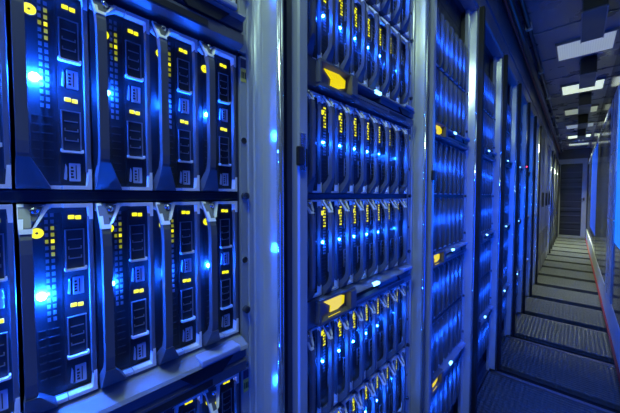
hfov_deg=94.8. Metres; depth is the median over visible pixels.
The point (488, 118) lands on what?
server
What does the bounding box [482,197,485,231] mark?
server
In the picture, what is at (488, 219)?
server
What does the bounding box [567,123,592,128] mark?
diffuser
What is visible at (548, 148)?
tall cabinet
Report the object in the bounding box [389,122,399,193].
server
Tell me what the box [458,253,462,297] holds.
server
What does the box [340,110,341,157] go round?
light
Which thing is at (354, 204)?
light
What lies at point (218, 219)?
server
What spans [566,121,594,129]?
recessed light
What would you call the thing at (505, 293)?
server
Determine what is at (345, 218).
server
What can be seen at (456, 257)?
server
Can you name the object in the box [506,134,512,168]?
enclosure
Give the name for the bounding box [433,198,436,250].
server
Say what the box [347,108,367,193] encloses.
server
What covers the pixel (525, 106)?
rack
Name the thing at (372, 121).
server
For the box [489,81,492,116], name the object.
server
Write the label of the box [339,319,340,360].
light
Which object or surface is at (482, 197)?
server
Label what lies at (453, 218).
server
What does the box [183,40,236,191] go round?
server
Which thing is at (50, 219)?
light
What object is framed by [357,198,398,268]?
server
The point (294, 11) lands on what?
rack
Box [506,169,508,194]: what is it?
server
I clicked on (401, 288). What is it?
server
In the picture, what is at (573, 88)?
recessed light
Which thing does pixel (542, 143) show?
tall cabinet
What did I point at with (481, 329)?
server
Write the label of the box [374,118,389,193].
server
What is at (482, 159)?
server
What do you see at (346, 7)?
server
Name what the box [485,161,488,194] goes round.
server
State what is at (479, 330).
server
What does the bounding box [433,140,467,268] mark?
enclosure
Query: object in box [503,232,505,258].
server
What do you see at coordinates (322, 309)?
enclosure
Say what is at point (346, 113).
server
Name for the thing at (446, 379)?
server
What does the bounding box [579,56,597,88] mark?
ceiling box
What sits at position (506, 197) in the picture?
server
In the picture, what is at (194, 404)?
server
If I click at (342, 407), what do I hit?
server
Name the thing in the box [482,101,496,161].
enclosure
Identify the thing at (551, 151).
rack
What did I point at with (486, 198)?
server
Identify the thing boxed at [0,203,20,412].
server
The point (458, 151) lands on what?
server
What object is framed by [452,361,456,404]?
server
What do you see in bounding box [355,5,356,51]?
light
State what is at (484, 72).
server
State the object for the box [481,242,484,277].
server
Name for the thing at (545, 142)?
tall cabinet
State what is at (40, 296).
light
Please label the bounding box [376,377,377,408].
light
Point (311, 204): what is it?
server
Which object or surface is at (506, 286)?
enclosure
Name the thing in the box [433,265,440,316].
server
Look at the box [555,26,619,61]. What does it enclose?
recessed light
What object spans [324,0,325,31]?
light
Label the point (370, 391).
server
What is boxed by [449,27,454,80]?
server
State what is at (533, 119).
rack
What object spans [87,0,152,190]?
server
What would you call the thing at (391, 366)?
server
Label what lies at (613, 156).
window
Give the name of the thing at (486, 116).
server
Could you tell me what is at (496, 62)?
rack
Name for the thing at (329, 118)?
server
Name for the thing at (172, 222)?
light
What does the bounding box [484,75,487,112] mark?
server
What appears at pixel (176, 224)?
server
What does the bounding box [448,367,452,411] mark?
server
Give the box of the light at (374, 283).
[372,281,379,285]
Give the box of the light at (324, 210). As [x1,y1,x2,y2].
[323,205,325,253]
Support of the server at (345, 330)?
in the enclosure at (407, 344)
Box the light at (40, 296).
[37,293,46,300]
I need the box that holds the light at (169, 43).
[168,42,171,128]
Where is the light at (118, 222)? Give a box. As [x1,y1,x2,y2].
[114,211,122,305]
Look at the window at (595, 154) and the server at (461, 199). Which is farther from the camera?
the window at (595, 154)
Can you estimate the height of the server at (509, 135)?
0.194 m
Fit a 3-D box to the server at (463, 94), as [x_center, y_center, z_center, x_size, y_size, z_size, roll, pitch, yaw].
[0.614,-0.407,1.333,0.211,0.194,0.054,2,3,43]
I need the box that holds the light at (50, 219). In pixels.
[44,213,56,321]
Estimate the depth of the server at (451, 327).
1.20 m
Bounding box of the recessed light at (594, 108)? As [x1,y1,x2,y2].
[564,104,598,115]
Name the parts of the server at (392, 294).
handle frame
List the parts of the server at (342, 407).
handle frame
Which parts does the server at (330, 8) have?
handle frame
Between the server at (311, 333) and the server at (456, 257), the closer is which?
the server at (311, 333)
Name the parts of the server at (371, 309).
handle frame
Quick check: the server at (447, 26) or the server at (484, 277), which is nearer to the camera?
the server at (447, 26)
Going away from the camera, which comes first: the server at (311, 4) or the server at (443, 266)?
the server at (311, 4)
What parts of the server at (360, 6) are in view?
handle frame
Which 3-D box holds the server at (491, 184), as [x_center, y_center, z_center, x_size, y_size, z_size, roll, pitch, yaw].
[1.023,-0.169,1.782,0.211,0.194,0.054,2,3,43]
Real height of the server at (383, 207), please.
0.194 m
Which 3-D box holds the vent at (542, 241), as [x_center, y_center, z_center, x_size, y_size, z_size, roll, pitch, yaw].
[3.507,0.522,4.290,0.004,0.342,0.450,2,3,43]
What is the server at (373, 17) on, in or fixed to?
in the enclosure at (325, 78)
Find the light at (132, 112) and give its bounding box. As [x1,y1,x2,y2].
[130,110,139,114]
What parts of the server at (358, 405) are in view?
handle frame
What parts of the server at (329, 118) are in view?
handle frame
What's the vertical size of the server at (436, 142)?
0.194 m
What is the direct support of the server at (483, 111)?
in the enclosure at (487, 155)
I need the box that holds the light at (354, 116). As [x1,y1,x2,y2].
[354,116,355,160]
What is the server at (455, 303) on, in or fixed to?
in the enclosure at (438, 376)
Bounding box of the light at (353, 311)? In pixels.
[353,311,354,350]
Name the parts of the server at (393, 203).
handle frame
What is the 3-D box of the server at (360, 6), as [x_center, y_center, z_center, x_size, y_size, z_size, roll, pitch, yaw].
[0.020,-0.386,0.758,0.324,0.194,0.055,2,3,43]
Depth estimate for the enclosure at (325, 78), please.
0.64 m
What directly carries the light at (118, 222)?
attached to the server at (122, 230)
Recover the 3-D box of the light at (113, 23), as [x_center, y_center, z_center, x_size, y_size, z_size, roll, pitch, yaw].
[-0.214,-0.149,0.312,0.001,0.106,0.007,2,3,43]
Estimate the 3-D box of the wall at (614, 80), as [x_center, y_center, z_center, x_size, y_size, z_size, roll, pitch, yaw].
[3.166,-0.135,2.993,0.078,2.450,12.100,2,3,43]
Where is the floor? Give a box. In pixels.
[477,236,619,412]
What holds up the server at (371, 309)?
in the enclosure at (407, 344)
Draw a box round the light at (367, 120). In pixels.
[367,120,368,162]
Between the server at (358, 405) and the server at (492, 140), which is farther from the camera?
the server at (492, 140)
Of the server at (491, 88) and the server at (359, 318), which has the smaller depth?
the server at (359, 318)
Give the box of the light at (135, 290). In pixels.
[134,289,143,292]
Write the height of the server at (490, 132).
0.194 m
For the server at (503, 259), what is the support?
in the enclosure at (506, 286)
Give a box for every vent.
[538,233,540,259]
[541,229,544,254]
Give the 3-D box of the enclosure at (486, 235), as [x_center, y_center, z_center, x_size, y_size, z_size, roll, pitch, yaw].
[0.845,-0.036,1.682,0.357,0.462,0.481,2,3,43]
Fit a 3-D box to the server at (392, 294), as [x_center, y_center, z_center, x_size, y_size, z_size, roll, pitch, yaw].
[0.135,0.326,0.908,0.324,0.194,0.055,2,3,43]
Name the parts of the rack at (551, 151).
post, post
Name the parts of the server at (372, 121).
handle frame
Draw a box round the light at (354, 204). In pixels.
[354,204,355,246]
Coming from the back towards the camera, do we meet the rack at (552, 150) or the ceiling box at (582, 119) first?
the rack at (552, 150)
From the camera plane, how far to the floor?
2.03 m
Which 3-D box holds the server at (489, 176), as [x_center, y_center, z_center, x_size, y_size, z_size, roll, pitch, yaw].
[0.984,-0.167,1.740,0.211,0.194,0.054,2,3,43]
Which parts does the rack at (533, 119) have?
post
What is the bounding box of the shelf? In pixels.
[105,0,245,54]
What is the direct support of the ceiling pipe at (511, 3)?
attached to the ceiling
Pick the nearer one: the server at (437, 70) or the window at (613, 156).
the server at (437, 70)
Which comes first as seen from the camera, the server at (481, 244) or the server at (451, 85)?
the server at (451, 85)
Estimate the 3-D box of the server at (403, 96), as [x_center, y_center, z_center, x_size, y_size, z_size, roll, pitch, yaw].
[0.174,-0.392,0.923,0.324,0.194,0.055,2,3,43]
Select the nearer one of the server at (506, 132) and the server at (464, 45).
the server at (464, 45)
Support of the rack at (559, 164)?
on the floor
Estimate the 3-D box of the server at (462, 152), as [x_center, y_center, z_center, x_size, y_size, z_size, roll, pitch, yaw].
[0.614,-0.153,1.343,0.211,0.194,0.054,2,3,43]
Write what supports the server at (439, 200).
in the enclosure at (440, 256)
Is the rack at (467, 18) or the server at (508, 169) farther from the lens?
the server at (508, 169)
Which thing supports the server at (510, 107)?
in the enclosure at (508, 163)
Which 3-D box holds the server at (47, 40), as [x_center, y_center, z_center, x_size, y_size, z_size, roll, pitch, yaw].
[-0.341,-0.117,0.360,0.324,0.194,0.055,2,3,43]
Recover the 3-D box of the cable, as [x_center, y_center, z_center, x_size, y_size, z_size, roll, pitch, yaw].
[2.724,-1.244,3.364,0.016,0.016,11.880,2,3,43]
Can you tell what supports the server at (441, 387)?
on the rack at (467, 18)
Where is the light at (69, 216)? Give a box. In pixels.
[68,215,80,218]
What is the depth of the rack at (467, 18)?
1.30 m
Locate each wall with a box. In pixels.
[558,148,588,237]
[587,47,619,248]
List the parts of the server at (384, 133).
handle frame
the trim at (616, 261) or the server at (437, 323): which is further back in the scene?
the trim at (616, 261)
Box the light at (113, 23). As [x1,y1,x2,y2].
[109,19,118,119]
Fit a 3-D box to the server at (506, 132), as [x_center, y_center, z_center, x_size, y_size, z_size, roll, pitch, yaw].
[1.354,-0.436,2.129,0.211,0.194,0.054,2,3,43]
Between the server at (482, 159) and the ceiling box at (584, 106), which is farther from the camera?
the ceiling box at (584, 106)
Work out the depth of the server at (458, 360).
1.29 m
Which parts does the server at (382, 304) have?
handle frame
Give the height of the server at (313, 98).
0.194 m
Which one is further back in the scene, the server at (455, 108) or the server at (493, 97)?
the server at (493, 97)
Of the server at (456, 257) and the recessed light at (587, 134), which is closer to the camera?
the server at (456, 257)
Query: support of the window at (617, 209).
in the wall at (614, 80)
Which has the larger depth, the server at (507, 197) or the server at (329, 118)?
the server at (507, 197)
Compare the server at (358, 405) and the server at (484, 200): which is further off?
the server at (484, 200)
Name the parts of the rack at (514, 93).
post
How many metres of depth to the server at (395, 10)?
0.77 m
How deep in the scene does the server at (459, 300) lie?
1.28 m
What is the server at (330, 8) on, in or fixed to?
in the enclosure at (325, 78)
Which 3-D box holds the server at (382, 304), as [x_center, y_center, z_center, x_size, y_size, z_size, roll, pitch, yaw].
[0.097,0.327,0.867,0.324,0.194,0.055,2,3,43]
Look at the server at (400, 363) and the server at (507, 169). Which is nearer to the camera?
the server at (400, 363)
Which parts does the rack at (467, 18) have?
post, blank panel, blank panel, post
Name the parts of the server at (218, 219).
caddy handle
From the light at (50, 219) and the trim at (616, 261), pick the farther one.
the trim at (616, 261)
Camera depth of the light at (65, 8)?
0.28 m
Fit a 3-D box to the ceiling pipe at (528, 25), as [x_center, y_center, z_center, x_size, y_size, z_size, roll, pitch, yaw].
[2.761,-1.341,3.326,0.040,0.046,11.880,2,3,43]
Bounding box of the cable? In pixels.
[502,0,560,154]
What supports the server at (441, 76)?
in the enclosure at (443, 134)
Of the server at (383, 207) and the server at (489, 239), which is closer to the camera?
the server at (383, 207)
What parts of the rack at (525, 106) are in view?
post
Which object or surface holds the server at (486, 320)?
on the rack at (496, 62)
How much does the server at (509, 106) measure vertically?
0.194 m
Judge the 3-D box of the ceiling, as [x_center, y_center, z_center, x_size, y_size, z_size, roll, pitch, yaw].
[2.715,-1.398,3.312,1.600,0.068,12.560,2,3,43]
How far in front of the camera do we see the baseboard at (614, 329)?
2.44 m
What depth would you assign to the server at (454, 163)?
1.17 m
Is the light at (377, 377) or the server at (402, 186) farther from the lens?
the server at (402, 186)
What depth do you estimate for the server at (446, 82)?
1.08 m
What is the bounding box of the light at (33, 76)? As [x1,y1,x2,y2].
[29,72,38,80]
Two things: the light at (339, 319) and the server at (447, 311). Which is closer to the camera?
the light at (339, 319)
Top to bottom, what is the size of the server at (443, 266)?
0.194 m
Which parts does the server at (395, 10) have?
handle frame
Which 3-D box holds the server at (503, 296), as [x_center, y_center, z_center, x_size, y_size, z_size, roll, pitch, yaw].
[1.354,0.743,2.172,0.211,0.194,0.054,2,3,43]
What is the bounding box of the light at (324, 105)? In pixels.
[323,104,325,155]
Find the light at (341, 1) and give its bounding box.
[340,0,342,41]
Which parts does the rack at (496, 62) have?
blank panel, blank panel, post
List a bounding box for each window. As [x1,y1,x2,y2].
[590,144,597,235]
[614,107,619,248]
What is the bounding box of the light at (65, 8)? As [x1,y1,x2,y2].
[61,4,74,12]
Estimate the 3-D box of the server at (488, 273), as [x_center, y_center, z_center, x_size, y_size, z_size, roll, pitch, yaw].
[1.023,0.500,1.806,0.211,0.194,0.054,2,3,43]
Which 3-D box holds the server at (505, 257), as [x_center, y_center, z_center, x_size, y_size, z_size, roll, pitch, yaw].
[1.431,0.484,2.245,0.211,0.194,0.054,2,3,43]
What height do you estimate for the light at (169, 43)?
0.106 m
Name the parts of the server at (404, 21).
handle frame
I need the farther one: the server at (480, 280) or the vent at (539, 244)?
the vent at (539, 244)
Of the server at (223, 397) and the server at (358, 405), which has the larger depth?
the server at (358, 405)
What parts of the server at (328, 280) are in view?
handle frame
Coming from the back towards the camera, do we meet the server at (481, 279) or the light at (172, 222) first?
the server at (481, 279)
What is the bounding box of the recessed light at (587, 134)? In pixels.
[567,133,591,138]
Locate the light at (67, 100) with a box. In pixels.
[64,97,77,103]
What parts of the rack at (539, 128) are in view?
post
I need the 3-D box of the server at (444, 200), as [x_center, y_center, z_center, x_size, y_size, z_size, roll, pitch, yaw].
[0.460,0.061,1.185,0.211,0.194,0.054,2,3,43]
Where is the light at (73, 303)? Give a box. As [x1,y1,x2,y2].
[71,301,83,306]
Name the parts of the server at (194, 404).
handle frame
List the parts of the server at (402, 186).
handle frame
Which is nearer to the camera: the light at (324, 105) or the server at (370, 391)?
the light at (324, 105)
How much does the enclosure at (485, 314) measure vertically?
0.462 m
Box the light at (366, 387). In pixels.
[365,387,366,411]
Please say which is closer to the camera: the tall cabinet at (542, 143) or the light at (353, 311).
the light at (353, 311)
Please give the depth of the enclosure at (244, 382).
0.43 m
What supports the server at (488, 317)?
on the rack at (496, 62)
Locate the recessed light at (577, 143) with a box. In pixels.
[568,141,589,145]
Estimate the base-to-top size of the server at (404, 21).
0.194 m
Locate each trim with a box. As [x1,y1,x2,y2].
[478,0,558,159]
[585,238,619,385]
[588,82,619,163]
[594,141,598,252]
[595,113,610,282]
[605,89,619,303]
[612,243,619,327]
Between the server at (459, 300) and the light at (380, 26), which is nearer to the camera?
the light at (380, 26)
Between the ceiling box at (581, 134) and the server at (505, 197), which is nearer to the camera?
the server at (505, 197)
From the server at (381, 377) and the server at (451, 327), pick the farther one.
the server at (451, 327)
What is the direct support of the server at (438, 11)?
in the enclosure at (443, 134)
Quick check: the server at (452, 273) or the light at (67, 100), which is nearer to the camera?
the light at (67, 100)
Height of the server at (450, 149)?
0.194 m
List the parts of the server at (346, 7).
handle frame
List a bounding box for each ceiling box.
[577,114,588,129]
[577,128,585,139]
[578,92,591,113]
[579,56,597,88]
[580,0,609,43]
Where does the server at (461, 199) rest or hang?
in the enclosure at (440, 256)
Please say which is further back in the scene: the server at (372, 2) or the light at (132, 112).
the server at (372, 2)
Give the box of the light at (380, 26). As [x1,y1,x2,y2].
[379,26,380,67]
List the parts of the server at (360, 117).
handle frame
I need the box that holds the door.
[558,158,587,237]
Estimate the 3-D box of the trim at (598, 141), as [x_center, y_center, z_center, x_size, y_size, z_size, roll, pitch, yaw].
[4.162,-0.129,4.130,0.011,1.645,0.240,2,3,43]
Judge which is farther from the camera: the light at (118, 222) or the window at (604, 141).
the window at (604, 141)
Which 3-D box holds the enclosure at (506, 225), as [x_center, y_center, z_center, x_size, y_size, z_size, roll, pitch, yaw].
[1.254,-0.052,2.121,0.357,0.462,0.459,2,3,43]
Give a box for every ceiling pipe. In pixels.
[506,0,561,153]
[518,0,562,150]
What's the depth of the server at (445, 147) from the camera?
1.09 m
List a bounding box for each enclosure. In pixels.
[239,365,248,412]
[307,0,414,127]
[307,89,412,329]
[316,280,409,412]
[431,253,465,397]
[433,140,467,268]
[435,49,469,150]
[479,238,492,329]
[481,159,494,243]
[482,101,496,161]
[502,256,509,296]
[504,168,511,231]
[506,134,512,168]
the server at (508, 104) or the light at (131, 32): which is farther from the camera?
the server at (508, 104)
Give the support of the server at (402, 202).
in the enclosure at (322, 309)
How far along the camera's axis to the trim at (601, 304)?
2.32 m
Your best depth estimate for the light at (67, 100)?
0.29 m
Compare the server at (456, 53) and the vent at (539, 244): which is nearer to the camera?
the server at (456, 53)
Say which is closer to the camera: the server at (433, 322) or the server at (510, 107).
the server at (433, 322)
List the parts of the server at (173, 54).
caddy handle, caddy handle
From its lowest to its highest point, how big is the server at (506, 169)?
0.194 m
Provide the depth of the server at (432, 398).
1.06 m
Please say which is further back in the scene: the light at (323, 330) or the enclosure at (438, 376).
the enclosure at (438, 376)
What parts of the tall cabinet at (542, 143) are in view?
handle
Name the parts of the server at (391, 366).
handle frame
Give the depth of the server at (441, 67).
1.03 m
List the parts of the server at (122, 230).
caddy handle, caddy handle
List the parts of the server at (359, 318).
handle frame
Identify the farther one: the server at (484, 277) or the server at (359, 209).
the server at (484, 277)
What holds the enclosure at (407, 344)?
in the rack at (294, 11)
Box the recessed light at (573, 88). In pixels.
[560,76,606,95]
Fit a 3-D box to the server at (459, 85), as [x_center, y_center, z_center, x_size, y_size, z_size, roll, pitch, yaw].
[0.576,-0.613,1.284,0.211,0.194,0.054,2,3,43]
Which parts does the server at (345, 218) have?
handle frame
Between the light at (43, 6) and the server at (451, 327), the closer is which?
the light at (43, 6)
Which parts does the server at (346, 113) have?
handle frame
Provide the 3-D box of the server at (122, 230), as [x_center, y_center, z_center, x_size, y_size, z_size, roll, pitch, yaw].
[-0.302,0.089,0.410,0.324,0.194,0.055,2,3,43]
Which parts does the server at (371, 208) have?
handle frame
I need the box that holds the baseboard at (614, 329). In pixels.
[586,229,619,369]
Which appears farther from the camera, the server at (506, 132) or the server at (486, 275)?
the server at (506, 132)
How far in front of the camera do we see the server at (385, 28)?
0.75 m
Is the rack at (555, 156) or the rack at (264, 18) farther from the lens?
the rack at (555, 156)
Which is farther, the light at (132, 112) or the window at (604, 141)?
the window at (604, 141)
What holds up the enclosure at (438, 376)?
in the rack at (467, 18)
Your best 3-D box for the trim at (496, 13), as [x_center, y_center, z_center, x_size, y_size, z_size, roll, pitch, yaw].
[2.688,-1.191,3.397,0.040,0.366,11.897,2,3,43]
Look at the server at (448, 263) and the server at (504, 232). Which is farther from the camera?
the server at (504, 232)
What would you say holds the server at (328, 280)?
in the enclosure at (322, 309)
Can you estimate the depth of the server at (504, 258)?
2.11 m
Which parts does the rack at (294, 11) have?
post, post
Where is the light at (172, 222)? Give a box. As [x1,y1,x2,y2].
[168,211,174,291]
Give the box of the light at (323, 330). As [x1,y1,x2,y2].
[323,330,324,371]
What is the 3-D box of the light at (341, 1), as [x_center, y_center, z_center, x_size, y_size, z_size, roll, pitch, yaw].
[0.069,-0.415,0.626,0.001,0.106,0.007,2,3,43]
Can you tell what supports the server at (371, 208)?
in the enclosure at (322, 309)
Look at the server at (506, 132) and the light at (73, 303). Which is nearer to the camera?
the light at (73, 303)
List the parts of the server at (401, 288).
handle frame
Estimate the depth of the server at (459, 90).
1.21 m
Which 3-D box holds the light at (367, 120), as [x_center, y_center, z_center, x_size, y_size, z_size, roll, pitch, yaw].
[0.146,-0.164,0.718,0.001,0.106,0.007,2,3,43]
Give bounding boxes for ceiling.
[514,0,619,149]
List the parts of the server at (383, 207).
handle frame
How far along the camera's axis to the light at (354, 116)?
0.68 m
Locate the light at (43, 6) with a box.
[37,0,49,107]
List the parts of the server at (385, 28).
handle frame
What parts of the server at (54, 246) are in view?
caddy handle, caddy handle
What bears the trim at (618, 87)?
attached to the wall at (614, 80)
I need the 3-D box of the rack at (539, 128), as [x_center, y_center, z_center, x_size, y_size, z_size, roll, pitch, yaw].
[2.394,-0.023,3.540,0.674,1.978,0.596,2,3,43]
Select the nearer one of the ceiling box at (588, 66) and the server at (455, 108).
the server at (455, 108)
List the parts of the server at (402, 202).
handle frame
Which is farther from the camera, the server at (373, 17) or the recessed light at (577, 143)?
the recessed light at (577, 143)
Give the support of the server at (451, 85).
in the enclosure at (443, 134)
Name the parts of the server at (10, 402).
caddy handle, handle frame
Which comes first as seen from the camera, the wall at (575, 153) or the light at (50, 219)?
the light at (50, 219)
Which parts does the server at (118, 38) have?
caddy handle, caddy handle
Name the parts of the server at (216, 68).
caddy handle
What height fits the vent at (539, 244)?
0.342 m
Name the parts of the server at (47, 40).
caddy handle, caddy handle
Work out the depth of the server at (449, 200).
1.14 m
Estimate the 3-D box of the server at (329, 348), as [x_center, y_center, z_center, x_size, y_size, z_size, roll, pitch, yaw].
[-0.057,0.333,0.701,0.324,0.194,0.055,2,3,43]
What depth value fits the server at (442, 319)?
1.11 m
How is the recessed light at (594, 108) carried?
in the ceiling
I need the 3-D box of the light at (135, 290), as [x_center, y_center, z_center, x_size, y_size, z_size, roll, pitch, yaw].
[-0.201,0.099,0.335,0.002,0.005,0.011,2,3,43]
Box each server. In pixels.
[0,0,11,189]
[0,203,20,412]
[7,0,91,189]
[12,202,97,412]
[83,201,155,388]
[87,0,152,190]
[133,201,201,364]
[149,21,199,191]
[163,392,202,412]
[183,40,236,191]
[190,200,238,346]
[202,373,238,412]
[307,0,321,58]
[307,90,321,192]
[307,199,338,294]
[307,200,321,300]
[307,325,320,412]
[316,95,338,192]
[316,318,337,412]
[317,0,338,66]
[329,407,337,412]
[333,199,353,287]
[333,310,352,401]
[334,0,354,74]
[334,102,353,192]
[336,394,352,412]
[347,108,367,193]
[348,302,365,388]
[348,383,365,412]
[349,0,367,86]
[349,199,366,281]
[352,113,378,193]
[355,198,388,272]
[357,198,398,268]
[361,296,377,377]
[361,373,376,412]
[362,199,378,276]
[363,5,379,90]
[366,0,379,11]
[372,363,386,412]
[373,291,387,367]
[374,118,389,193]
[375,0,390,20]
[375,17,390,97]
[382,355,396,412]
[383,287,397,358]
[385,198,407,264]
[386,0,400,30]
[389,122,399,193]
[390,26,400,103]
[392,282,406,350]
[392,348,405,412]
[394,126,408,193]
[395,35,409,104]
[396,0,410,37]
[431,321,434,375]
[431,395,433,412]
[432,268,435,319]
[432,316,439,370]
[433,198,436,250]
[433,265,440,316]
[434,140,437,193]
[434,198,442,249]
[434,388,438,412]
[435,68,438,121]
[436,7,439,66]
[436,13,445,71]
[436,146,452,194]
[437,142,442,193]
[437,312,444,364]
[438,262,445,312]
[439,71,444,123]
[439,381,443,412]
[442,198,446,247]
[442,308,449,358]
[443,20,449,76]
[443,144,447,193]
[444,76,448,128]
[444,373,448,412]
[445,147,456,194]
[445,259,450,308]
[447,198,451,245]
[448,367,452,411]
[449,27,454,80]
[449,80,453,130]
[449,304,453,352]
[450,257,454,304]
[451,198,455,243]
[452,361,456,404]
[453,32,458,84]
[453,84,457,132]
[453,149,460,194]
[453,300,457,347]
[454,255,458,300]
[455,198,459,242]
[456,357,459,397]
[457,38,462,88]
[457,88,461,135]
[457,151,464,194]
[457,297,461,342]
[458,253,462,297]
[459,198,463,240]
[461,43,466,91]
[461,92,465,136]
[478,330,479,361]
[479,280,480,315]
[480,244,481,277]
[480,278,483,313]
[480,327,482,357]
[481,197,482,231]
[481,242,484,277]
[482,159,483,194]
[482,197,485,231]
[482,322,484,354]
[483,111,484,145]
[483,160,485,194]
[483,276,485,310]
[484,72,485,109]
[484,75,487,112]
[484,113,487,148]
[484,241,486,274]
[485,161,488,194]
[485,197,487,230]
[485,274,487,307]
[485,320,486,349]
[486,115,489,149]
[486,240,488,273]
[487,78,490,114]
[487,197,489,229]
[487,272,489,304]
[487,317,488,346]
[488,162,490,194]
[488,239,490,271]
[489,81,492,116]
[489,118,491,150]
[489,197,491,229]
[490,163,492,194]
[491,84,494,118]
[491,119,493,152]
[502,296,503,320]
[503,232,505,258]
[503,259,504,285]
[504,197,506,223]
[504,258,505,284]
[505,169,506,194]
[505,197,507,222]
[505,231,506,256]
[505,257,507,281]
[505,293,506,315]
[506,104,508,131]
[506,132,507,159]
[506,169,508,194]
[507,106,509,132]
[507,169,509,194]
[507,197,508,221]
[508,107,511,133]
[508,135,510,159]
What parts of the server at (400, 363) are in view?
handle frame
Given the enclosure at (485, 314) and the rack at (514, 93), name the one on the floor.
the rack at (514, 93)
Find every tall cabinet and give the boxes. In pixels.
[538,134,543,272]
[539,138,547,270]
[544,141,549,259]
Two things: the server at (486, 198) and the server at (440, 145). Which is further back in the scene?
the server at (486, 198)
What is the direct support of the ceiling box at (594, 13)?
hanging from the ceiling
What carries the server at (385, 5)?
in the enclosure at (325, 78)
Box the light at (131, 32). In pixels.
[128,29,137,35]
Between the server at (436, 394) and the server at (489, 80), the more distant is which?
the server at (489, 80)
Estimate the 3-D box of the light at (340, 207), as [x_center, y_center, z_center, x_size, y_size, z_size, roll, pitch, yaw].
[0.069,0.046,0.643,0.001,0.106,0.007,2,3,43]
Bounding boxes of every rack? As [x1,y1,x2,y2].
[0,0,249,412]
[237,0,284,412]
[283,0,428,412]
[423,0,485,412]
[477,5,507,385]
[501,54,521,339]
[516,83,530,312]
[525,102,536,296]
[532,120,541,283]
[546,145,553,257]
[551,150,554,248]
[552,156,556,244]
[554,160,557,241]
[555,162,558,238]
[557,164,559,236]
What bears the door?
in the wall at (575, 153)
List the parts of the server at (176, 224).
handle frame, caddy handle, caddy handle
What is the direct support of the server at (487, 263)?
in the enclosure at (485, 314)
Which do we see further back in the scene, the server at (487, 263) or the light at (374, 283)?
the server at (487, 263)
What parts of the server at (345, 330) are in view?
handle frame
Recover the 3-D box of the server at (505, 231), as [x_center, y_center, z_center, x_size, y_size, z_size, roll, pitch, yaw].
[1.393,0.279,2.196,0.211,0.194,0.054,2,3,43]
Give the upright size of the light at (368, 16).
0.106 m
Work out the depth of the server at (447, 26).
1.07 m
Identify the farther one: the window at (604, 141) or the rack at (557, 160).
the rack at (557, 160)
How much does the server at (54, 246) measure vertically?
0.194 m
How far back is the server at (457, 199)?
1.22 m
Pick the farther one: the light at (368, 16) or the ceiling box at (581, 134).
the ceiling box at (581, 134)
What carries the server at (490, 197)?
in the enclosure at (486, 235)
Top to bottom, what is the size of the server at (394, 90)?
0.194 m
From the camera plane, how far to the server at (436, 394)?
1.08 m
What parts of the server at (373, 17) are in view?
handle frame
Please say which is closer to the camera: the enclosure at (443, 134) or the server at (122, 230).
the server at (122, 230)
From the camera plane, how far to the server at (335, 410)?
0.63 m
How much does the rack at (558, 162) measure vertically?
1.978 m
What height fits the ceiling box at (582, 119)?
0.153 m
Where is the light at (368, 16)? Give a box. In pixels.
[368,16,369,59]
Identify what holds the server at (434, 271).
in the enclosure at (438, 376)
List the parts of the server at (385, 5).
handle frame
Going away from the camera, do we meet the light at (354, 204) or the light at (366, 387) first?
the light at (354, 204)
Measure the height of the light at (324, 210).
0.106 m
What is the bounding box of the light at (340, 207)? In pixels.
[339,206,341,249]
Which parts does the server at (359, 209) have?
handle frame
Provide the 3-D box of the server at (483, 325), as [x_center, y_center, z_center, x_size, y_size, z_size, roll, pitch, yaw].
[0.946,0.759,1.733,0.211,0.194,0.054,2,3,43]
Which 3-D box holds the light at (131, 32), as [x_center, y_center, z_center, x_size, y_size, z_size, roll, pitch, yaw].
[-0.201,-0.198,0.324,0.002,0.005,0.011,2,3,43]
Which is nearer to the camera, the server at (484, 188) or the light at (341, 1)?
the light at (341, 1)
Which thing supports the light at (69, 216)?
on the server at (54, 246)

